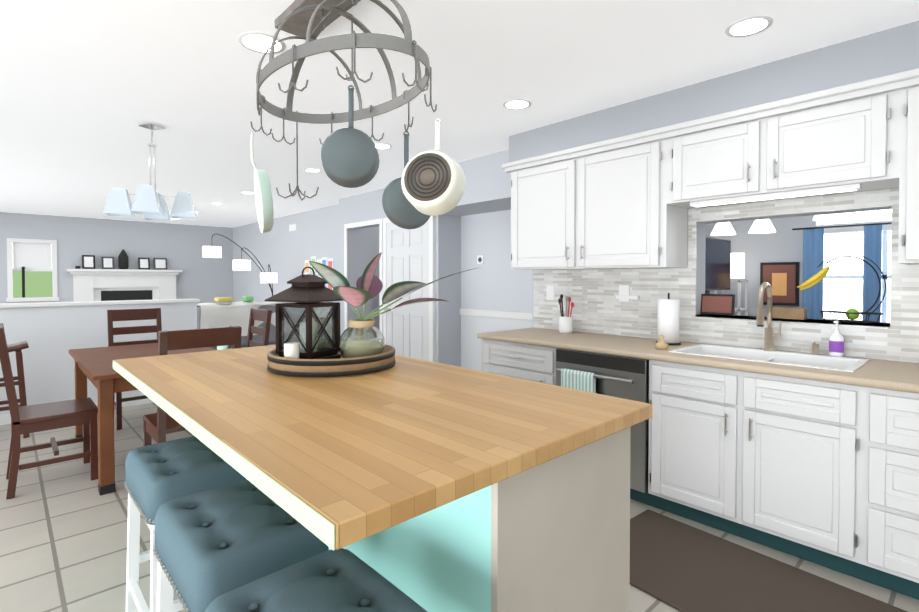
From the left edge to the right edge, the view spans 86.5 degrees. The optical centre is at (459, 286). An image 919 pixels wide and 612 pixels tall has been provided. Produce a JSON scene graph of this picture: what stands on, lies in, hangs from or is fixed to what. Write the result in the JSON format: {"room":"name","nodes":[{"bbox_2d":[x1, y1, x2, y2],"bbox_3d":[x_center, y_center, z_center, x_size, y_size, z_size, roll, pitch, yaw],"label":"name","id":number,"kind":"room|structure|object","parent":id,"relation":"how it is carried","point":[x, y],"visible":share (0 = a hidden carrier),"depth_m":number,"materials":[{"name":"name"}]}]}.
{"room":"kitchen","nodes":[
{"label":"kitchen","id":0,"kind":"room"},
{"bbox_2d":[0,299,199,424],"bbox_3d":[-4.780,0.716,4.014,4.800,1.105,0.210,-1,1,-43],"label":"wall","id":1,"kind":"structure","parent":0,"point":[52,334],"depth_m":4.76,"materials":[{"name":"white paint"}]},
{"bbox_2d":[0,212,232,303],"bbox_3d":[-7.796,-0.065,8.846,7.300,2.500,0.150,-1,1,-43],"label":"wall","id":2,"kind":"structure","parent":0,"point":[199,276],"depth_m":9.85,"materials":[{"name":"grey paint"}]},
{"bbox_2d":[6,238,58,301],"bbox_3d":[-7.731,-0.305,8.845,0.720,1.120,0.145,-1,1,-43],"label":"window","id":3,"kind":"structure","parent":2,"relation":"in","point":[31,269],"depth_m":8.85,"materials":[{"name":"white"}]},
{"bbox_2d":[233,204,339,302],"bbox_3d":[-3.392,-0.074,9.366,0.150,2.500,5.500,-1,1,-43],"label":"wall","id":4,"kind":"structure","parent":0,"point":[282,250],"depth_m":9.14,"materials":[{"name":"grey paint"}]},
{"bbox_2d":[289,224,296,230],"bbox_3d":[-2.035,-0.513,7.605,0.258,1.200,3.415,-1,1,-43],"label":"air vent","id":5,"kind":"object","parent":4,"relation":"in","point":[292,227],"visible":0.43,"depth_m":8.79,"materials":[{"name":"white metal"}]},
{"bbox_2d":[305,256,332,289],"bbox_3d":[-2.423,-0.195,8.211,0.004,0.644,1.196,-1,1,-43],"label":"drawings","id":6,"kind":"object","parent":4,"relation":"attached to","point":[323,260],"visible":0.17,"depth_m":8.07,"materials":[{"name":"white paper"}]},
{"bbox_2d":[371,226,379,337],"bbox_3d":[-1.020,-0.048,7.887,1.800,2.500,0.100,-1,1,-43],"label":"wall","id":7,"kind":"structure","parent":0,"point":[375,249],"depth_m":7.55,"materials":[{"name":"grey paint"}]},
{"bbox_2d":[339,188,447,364],"bbox_3d":[-0.850,-0.024,6.459,0.400,2.500,2.220,-1,1,-43],"label":"wall","id":8,"kind":"structure","parent":0,"point":[366,206],"depth_m":6.67,"materials":[{"name":"grey paint"}]},
{"bbox_2d":[344,218,382,338],"bbox_3d":[-1.319,0.166,6.660,0.015,2.115,0.960,-1,1,-43],"label":"door frame","id":9,"kind":"structure","parent":8,"relation":"attached to","point":[376,221],"depth_m":6.49,"materials":[{"name":"white wood"}]},
{"bbox_2d":[383,216,435,361],"bbox_3d":[-0.654,0.182,5.872,0.118,2.110,0.990,-1,1,-43],"label":"kitchen door","id":10,"kind":"structure","parent":8,"relation":"in","point":[408,329],"depth_m":5.84,"materials":[{"name":"white wood"}]},
{"bbox_2d":[0,402,918,611],"bbox_3d":[-1.782,1.314,4.292,9.850,0.100,15.150,-1,1,-43],"label":"floor","id":11,"kind":"structure","parent":0,"point":[63,536],"depth_m":2.51,"materials":[{"name":"tile"}]},
{"bbox_2d":[0,341,29,437],"bbox_3d":[-3.905,0.874,4.075,0.469,0.792,0.340,-1,1,-43],"label":"chair","id":12,"kind":"object","parent":11,"relation":"on","point":[17,348],"visible":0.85,"depth_m":4.09,"materials":[{"name":"brown wood"}]},
{"bbox_2d":[0,323,97,499],"bbox_3d":[-2.737,0.762,3.247,0.500,1.044,0.440,-1,1,-43],"label":"chair","id":13,"kind":"object","parent":11,"relation":"on","point":[48,416],"visible":0.96,"depth_m":3.15,"materials":[{"name":"brown wood"}]},
{"bbox_2d":[66,269,181,301],"bbox_3d":[-6.516,0.412,9.636,1.900,1.520,0.450,-1,1,-43],"label":"fireplace","id":14,"kind":"object","parent":11,"relation":"on","point":[109,284],"visible":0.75,"depth_m":9.68,"materials":[{"name":"white wood"}]},
{"bbox_2d":[107,308,161,429],"bbox_3d":[-3.029,0.738,4.630,0.440,1.044,0.500,-1,1,-43],"label":"chair","id":15,"kind":"object","parent":11,"relation":"on","point":[132,314],"visible":0.35,"depth_m":4.71,"materials":[{"name":"brown wood"}]},
{"bbox_2d":[69,343,215,495],"bbox_3d":[-2.400,0.897,3.811,0.900,0.750,1.500,-1,1,-43],"label":"dining table","id":16,"kind":"object","parent":11,"relation":"on","point":[94,366],"visible":0.54,"depth_m":3.10,"materials":[{"name":"brown wood"}]},
{"bbox_2d":[217,345,227,349],"bbox_3d":[-1.735,0.461,3.575,0.080,0.129,0.080,-1,1,-43],"label":"cup","id":17,"kind":"object","parent":16,"relation":"on","point":[222,347],"visible":0.1,"depth_m":3.54,"materials":[{"name":"green"}]},
{"bbox_2d":[124,436,245,611],"bbox_3d":[-1.004,0.956,1.818,0.354,0.702,0.472,-1,1,-43],"label":"stool","id":18,"kind":"object","parent":11,"relation":"on","point":[157,475],"visible":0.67,"depth_m":1.70,"materials":[{"name":"white"}]},
{"bbox_2d":[143,326,241,445],"bbox_3d":[-1.682,0.765,3.069,0.440,1.044,0.500,-1,1,-43],"label":"chair","id":19,"kind":"object","parent":11,"relation":"on","point":[159,425],"visible":0.25,"depth_m":2.88,"materials":[{"name":"brown wood"}]},
{"bbox_2d":[202,234,276,295],"bbox_3d":[-3.591,0.169,8.182,1.342,2.056,0.505,-1,1,-43],"label":"lamp","id":20,"kind":"object","parent":11,"relation":"on","point":[215,252],"visible":0.79,"depth_m":8.00,"materials":[{"name":"black"}]},
{"bbox_2d":[153,479,328,611],"bbox_3d":[-0.616,0.964,1.373,0.354,0.702,0.472,-1,1,-43],"label":"stool","id":21,"kind":"object","parent":11,"relation":"on","point":[210,545],"visible":0.77,"depth_m":1.25,"materials":[{"name":"white"}]},
{"bbox_2d":[246,308,271,346],"bbox_3d":[-2.090,0.739,4.576,0.500,1.044,0.440,-1,1,-43],"label":"chair","id":22,"kind":"object","parent":11,"relation":"on","point":[261,315],"visible":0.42,"depth_m":4.69,"materials":[{"name":"brown wood"}]},
{"bbox_2d":[197,296,334,349],"bbox_3d":[-2.904,0.664,7.170,1.950,1.100,0.995,-1,1,-43],"label":"counter","id":23,"kind":"object","parent":11,"relation":"on","point":[214,315],"visible":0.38,"depth_m":6.50,"materials":[{"name":"grey stone"}]},
{"bbox_2d":[281,313,304,341],"bbox_3d":[-1.612,0.748,4.064,0.500,1.044,0.440,-1,1,-43],"label":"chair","id":24,"kind":"object","parent":11,"relation":"on","point":[287,324],"depth_m":4.16,"materials":[{"name":"brown wood"}]},
{"bbox_2d":[205,548,426,611],"bbox_3d":[-0.256,0.972,0.943,0.354,0.702,0.472,-1,1,-43],"label":"stool","id":25,"kind":"object","parent":11,"relation":"on","point":[340,580],"visible":1,"depth_m":1.01,"materials":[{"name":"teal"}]},
{"bbox_2d":[219,428,630,611],"bbox_3d":[-0.376,0.850,2.074,0.618,0.905,2.020,-1,1,-43],"label":"kitchen island","id":26,"kind":"object","parent":11,"relation":"on","point":[555,537],"depth_m":1.29,"materials":[{"name":"teal"}]},
{"bbox_2d":[113,340,651,550],"bbox_3d":[-0.528,0.376,1.924,1.086,0.043,2.140,-1,1,-43],"label":"island countertop","id":27,"kind":"structure","parent":26,"relation":"on","point":[354,460],"depth_m":1.29,"materials":[{"name":"brown wood"}]},
{"bbox_2d":[267,342,394,377],"bbox_3d":[-0.560,0.314,2.166,0.546,0.072,0.546,-1,1,-43],"label":"tray","id":28,"kind":"object","parent":27,"relation":"on","point":[277,364],"visible":0.73,"depth_m":1.93,"materials":[{"name":"brown wood"}]},
{"bbox_2d":[284,341,298,358],"bbox_3d":[-0.693,0.277,2.014,0.060,0.110,0.060,-1,1,-43],"label":"candle","id":29,"kind":"object","parent":28,"relation":"on","point":[291,349],"visible":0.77,"depth_m":1.99,"materials":[{"name":"white wax"}]},
{"bbox_2d":[265,267,343,358],"bbox_3d":[-0.669,0.119,2.165,0.255,0.420,0.255,1,1,27],"label":"lantern","id":30,"kind":"object","parent":28,"relation":"on","point":[308,294],"visible":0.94,"depth_m":2.12,"materials":[{"name":"brown metal"}]},
{"bbox_2d":[309,252,481,357],"bbox_3d":[-0.330,0.088,2.127,0.693,0.483,0.540,-1,1,-43],"label":"vase","id":31,"kind":"object","parent":28,"relation":"on","point":[369,285],"visible":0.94,"depth_m":2.11,"materials":[{"name":"green glass"}]},
{"bbox_2d":[481,339,556,384],"bbox_3d":[0.632,0.836,3.744,0.648,0.876,0.708,-1,1,-43],"label":"base cabinet","id":32,"kind":"object","parent":11,"relation":"on","point":[535,363],"depth_m":3.48,"materials":[{"name":"white wood"}]},
{"bbox_2d":[648,360,696,498],"bbox_3d":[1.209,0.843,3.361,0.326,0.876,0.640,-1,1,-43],"label":"base cabinet","id":33,"kind":"object","parent":11,"relation":"on","point":[672,460],"depth_m":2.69,"materials":[{"name":"white wood"}]},
{"bbox_2d":[556,348,648,492],"bbox_3d":[0.946,0.796,3.115,0.376,0.767,0.620,-1,1,-43],"label":"dishwasher","id":34,"kind":"object","parent":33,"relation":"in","point":[621,377],"visible":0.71,"depth_m":2.87,"materials":[{"name":"silver metal"}]},
{"bbox_2d":[561,368,595,392],"bbox_3d":[0.743,0.672,3.067,0.036,0.296,0.230,-1,1,-43],"label":"hanging towel","id":35,"kind":"object","parent":34,"relation":"hanging from","point":[578,380],"visible":0.29,"depth_m":3.05,"materials":[{"name":"teal fabric"}]},
{"bbox_2d":[705,237,730,293],"bbox_3d":[2.480,0.383,4.949,0.900,1.740,0.300,-1,1,-43],"label":"mirror","id":36,"kind":"object","parent":11,"relation":"on","point":[717,262],"visible":0.4,"depth_m":4.91,"materials":[{"name":"black"}]},
{"bbox_2d":[714,253,747,315],"bbox_3d":[3.058,0.433,5.503,0.264,1.620,0.264,-1,1,-43],"label":"light","id":37,"kind":"object","parent":11,"relation":"on","point":[737,268],"visible":0.38,"depth_m":5.37,"materials":[{"name":"white"}]},
{"bbox_2d":[630,509,907,611],"bbox_3d":[1.168,1.292,2.156,0.690,0.015,1.120,-1,1,-39],"label":"mat","id":38,"kind":"object","parent":11,"relation":"on","point":[680,566],"visible":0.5,"depth_m":2.15,"materials":[{"name":"brown"}]},
{"bbox_2d":[853,386,918,599],"bbox_3d":[2.149,0.864,2.118,0.648,0.876,0.550,-1,1,-43],"label":"base cabinet","id":39,"kind":"object","parent":11,"relation":"on","point":[886,541],"depth_m":2.04,"materials":[{"name":"white wood"}]},
{"bbox_2d":[477,328,918,393],"bbox_3d":[1.860,0.401,2.401,0.675,0.038,4.340,-1,1,-43],"label":"countertop","id":40,"kind":"structure","parent":39,"relation":"on","point":[890,375],"depth_m":2.59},
{"bbox_2d":[558,294,573,333],"bbox_3d":[0.827,0.206,3.803,0.113,0.301,0.123,-1,1,-43],"label":"utensil crock","id":41,"kind":"object","parent":40,"relation":"on","point":[565,324],"visible":1,"depth_m":3.77,"materials":[{"name":"white ceramic"}]},
{"bbox_2d":[655,335,667,349],"bbox_3d":[1.214,0.329,2.933,0.076,0.084,0.074,-1,1,-43],"label":"dish brush","id":42,"kind":"object","parent":40,"relation":"on","point":[660,344],"visible":1,"depth_m":2.91,"materials":[{"name":"beige wood"}]},
{"bbox_2d":[656,293,680,344],"bbox_3d":[1.349,0.203,3.153,0.150,0.329,0.150,-1,1,-43],"label":"paper towel","id":43,"kind":"object","parent":40,"relation":"on","point":[668,319],"visible":0.83,"depth_m":3.10,"materials":[{"name":"white paper"}]},
{"bbox_2d":[668,344,869,371],"bbox_3d":[1.661,0.471,2.669,0.477,0.201,0.837,-1,1,-43],"label":"sink","id":44,"kind":"object","parent":40,"relation":"in","point":[845,364],"visible":0.23,"depth_m":2.73,"materials":[{"name":"white ceramic"}]},
{"bbox_2d":[756,282,818,354],"bbox_3d":[1.810,0.171,2.704,0.220,0.398,0.268,-1,1,-43],"label":"faucet","id":45,"kind":"object","parent":40,"relation":"on","point":[770,336],"visible":1,"depth_m":2.80,"materials":[{"name":"beige"}]},
{"bbox_2d":[829,321,843,356],"bbox_3d":[2.023,0.276,2.620,0.068,0.190,0.063,-1,1,-43],"label":"soap bottle","id":46,"kind":"object","parent":40,"relation":"on","point":[836,343],"visible":1,"depth_m":2.60,"materials":[{"name":"white plastic"}]},
{"bbox_2d":[0,0,918,227],"bbox_3d":[-1.782,-1.286,4.247,9.850,0.100,15.150,-1,1,-43],"label":"ceiling","id":47,"kind":"structure","parent":0,"point":[87,87],"depth_m":2.83,"materials":[{"name":"white paint"}]},
{"bbox_2d":[103,122,197,220],"bbox_3d":[-2.331,-0.881,3.707,0.537,0.689,0.537,0,1,22],"label":"pendant chandelier","id":48,"kind":"object","parent":47,"relation":"hanging from","point":[149,203],"visible":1,"depth_m":3.65,"materials":[{"name":"white glass"}]},
{"bbox_2d":[237,32,285,53],"bbox_3d":[-0.974,-1.201,2.404,0.222,0.005,0.222,-1,1,-43],"label":"recessed light","id":49,"kind":"object","parent":47,"relation":"in","point":[262,42],"depth_m":2.40,"materials":[{"name":"white"}]},
{"bbox_2d":[250,0,465,232],"bbox_3d":[-0.469,-0.714,1.999,0.681,0.963,1.007,-1,1,-43],"label":"pot rack","id":50,"kind":"object","parent":47,"relation":"hanging from","point":[423,188],"visible":1,"depth_m":1.96,"materials":[{"name":"silver metal"}]},
{"bbox_2d":[375,143,391,148],"bbox_3d":[-0.677,-1.234,4.276,0.174,0.005,0.174,-1,1,-43],"label":"recessed light","id":51,"kind":"object","parent":47,"relation":"in","point":[378,145],"depth_m":4.28,"materials":[{"name":"white"}]},
{"bbox_2d":[503,99,531,109],"bbox_3d":[0.384,-1.216,3.245,0.192,0.005,0.192,-1,1,-43],"label":"recessed light","id":52,"kind":"object","parent":47,"relation":"in","point":[514,103],"depth_m":3.25,"materials":[{"name":"white"}]},
{"bbox_2d":[711,222,735,235],"bbox_3d":[2.422,-0.859,4.477,0.205,0.759,0.205,1,1,35],"label":"light","id":53,"kind":"object","parent":47,"relation":"hanging from","point":[724,228],"depth_m":4.42,"materials":[{"name":"white"}]},
{"bbox_2d":[725,15,772,37],"bbox_3d":[1.332,-1.199,2.247,0.194,0.005,0.191,-1,1,-43],"label":"recessed light","id":54,"kind":"object","parent":47,"relation":"in","point":[748,25],"depth_m":2.24,"materials":[{"name":"white"}]},
{"bbox_2d":[748,219,775,233],"bbox_3d":[2.637,-0.855,4.247,0.205,0.759,0.205,1,1,35],"label":"light","id":55,"kind":"object","parent":47,"relation":"hanging from","point":[757,227],"depth_m":4.20,"materials":[{"name":"white"}]},
{"bbox_2d":[813,212,858,220],"bbox_3d":[2.521,-0.838,3.271,0.244,0.759,0.244,0,1,14],"label":"light","id":56,"kind":"object","parent":47,"relation":"hanging from","point":[852,215],"depth_m":3.27,"materials":[{"name":"white"}]},
{"bbox_2d":[448,210,531,370],"bbox_3d":[0.433,0.000,5.084,0.600,2.500,1.840,-1,1,-43],"label":"wall","id":57,"kind":"structure","parent":0,"point":[495,282],"depth_m":5.52,"materials":[{"name":"white paint"}]},
{"bbox_2d":[477,255,483,263],"bbox_3d":[0.235,-0.307,5.497,0.017,0.100,0.100,-1,1,-43],"label":"thermostat","id":58,"kind":"object","parent":57,"relation":"attached to","point":[480,258],"depth_m":5.48,"materials":[{"name":"white plastic"}]},
{"bbox_2d":[460,309,531,319],"bbox_3d":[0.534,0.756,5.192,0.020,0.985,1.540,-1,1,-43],"label":"chair rail","id":59,"kind":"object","parent":57,"relation":"attached to","point":[504,314],"depth_m":5.30,"materials":[{"name":"white wood"}]},
{"bbox_2d":[445,149,918,362],"bbox_3d":[2.281,0.038,2.884,0.600,2.500,7.280,-1,1,-43],"label":"wall","id":60,"kind":"structure","parent":0,"point":[488,184],"depth_m":4.50,"materials":[{"name":"grey paint"}]},
{"bbox_2d":[546,286,554,299],"bbox_3d":[0.756,0.048,4.060,0.006,0.120,0.080,-1,1,-43],"label":"switch plate","id":61,"kind":"object","parent":60,"relation":"attached to","point":[550,290],"depth_m":4.06,"materials":[{"name":"white plastic"}]},
{"bbox_2d":[506,132,687,269],"bbox_3d":[0.957,-0.544,3.588,0.339,0.821,1.271,-1,1,-43],"label":"upper cabinet","id":62,"kind":"object","parent":60,"relation":"attached to","point":[622,202],"depth_m":3.35,"materials":[{"name":"white wood"}]},
{"bbox_2d":[616,285,638,301],"bbox_3d":[1.221,0.047,3.543,0.029,0.120,0.170,-1,1,-43],"label":"switch plate","id":63,"kind":"object","parent":60,"relation":"attached to","point":[623,296],"depth_m":3.57,"materials":[{"name":"white plastic"}]},
{"bbox_2d":[533,188,918,362],"bbox_3d":[2.167,-0.066,2.667,0.160,0.881,4.320,-1,1,-43],"label":"tile backsplash","id":64,"kind":"structure","parent":60,"relation":"attached to","point":[598,308],"depth_m":3.09,"materials":[{"name":"grey tile"}]},
{"bbox_2d":[700,294,735,315],"bbox_3d":[1.690,0.114,3.202,0.035,0.136,0.210,-1,1,-43],"label":"box","id":65,"kind":"object","parent":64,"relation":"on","point":[717,304],"depth_m":3.19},
{"bbox_2d":[772,307,806,319],"bbox_3d":[1.956,0.155,2.904,0.090,0.064,0.170,-1,1,-43],"label":"box","id":66,"kind":"object","parent":64,"relation":"on","point":[777,312],"depth_m":2.86,"materials":[{"name":"beige"}]},
{"bbox_2d":[797,253,885,322],"bbox_3d":[2.121,0.001,2.725,0.128,0.377,0.392,-1,1,-43],"label":"holder","id":67,"kind":"object","parent":64,"relation":"on","point":[852,314],"visible":1,"depth_m":2.68,"materials":[{"name":"black"}]},
{"bbox_2d":[666,76,905,211],"bbox_3d":[1.757,-0.725,2.727,0.339,0.430,1.074,-1,1,-43],"label":"upper cabinet","id":68,"kind":"object","parent":60,"relation":"attached to","point":[852,136],"depth_m":2.52,"materials":[{"name":"white wood"}]},
{"bbox_2d":[690,183,860,206],"bbox_3d":[1.681,-0.494,2.671,0.045,0.027,0.800,-1,1,-43],"label":"light bar","id":69,"kind":"object","parent":68,"relation":"attached to","point":[826,190],"visible":1,"depth_m":2.61,"materials":[{"name":"white"}]},
{"bbox_2d":[894,72,918,263],"bbox_3d":[2.433,-0.517,2.006,0.339,0.821,0.908,-1,1,-43],"label":"upper cabinet","id":70,"kind":"object","parent":60,"relation":"attached to","point":[908,235],"depth_m":2.20,"materials":[{"name":"white wood"}]},
{"bbox_2d":[509,21,918,161],"bbox_3d":[2.473,-1.079,1.991,0.309,0.234,5.740,-1,1,-43],"label":"soffit","id":71,"kind":"structure","parent":0,"point":[894,50],"depth_m":2.72,"materials":[{"name":"grey paint"}]},
{"bbox_2d":[706,215,891,316],"bbox_3d":[4.357,0.007,4.690,0.100,2.500,4.290,-1,1,-43],"label":"wall","id":72,"kind":"structure","parent":0,"point":[783,242],"depth_m":5.54,"materials":[{"name":"grey paint"}]},
{"bbox_2d":[760,262,799,305],"bbox_3d":[3.561,-0.036,5.439,0.039,0.480,0.370,-1,1,-43],"label":"framed picture","id":73,"kind":"object","parent":72,"relation":"attached to","point":[781,279],"visible":0.79,"depth_m":5.40,"materials":[{"name":"black"}]},
{"bbox_2d":[792,222,891,321],"bbox_3d":[4.107,0.066,4.739,0.029,1.380,1.500,-1,1,-43],"label":"curtain","id":74,"kind":"object","parent":72,"relation":"hanging from","point":[813,260],"visible":0.56,"depth_m":5.03,"materials":[{"name":"blue fabric"}]},
{"bbox_2d":[812,209,891,322],"bbox_3d":[4.204,-0.289,4.823,0.145,1.408,1.220,-1,1,-43],"label":"sunroom window","id":75,"kind":"structure","parent":72,"relation":"in","point":[843,284],"depth_m":5.06,"materials":[{"name":"white glass"}]}
]}

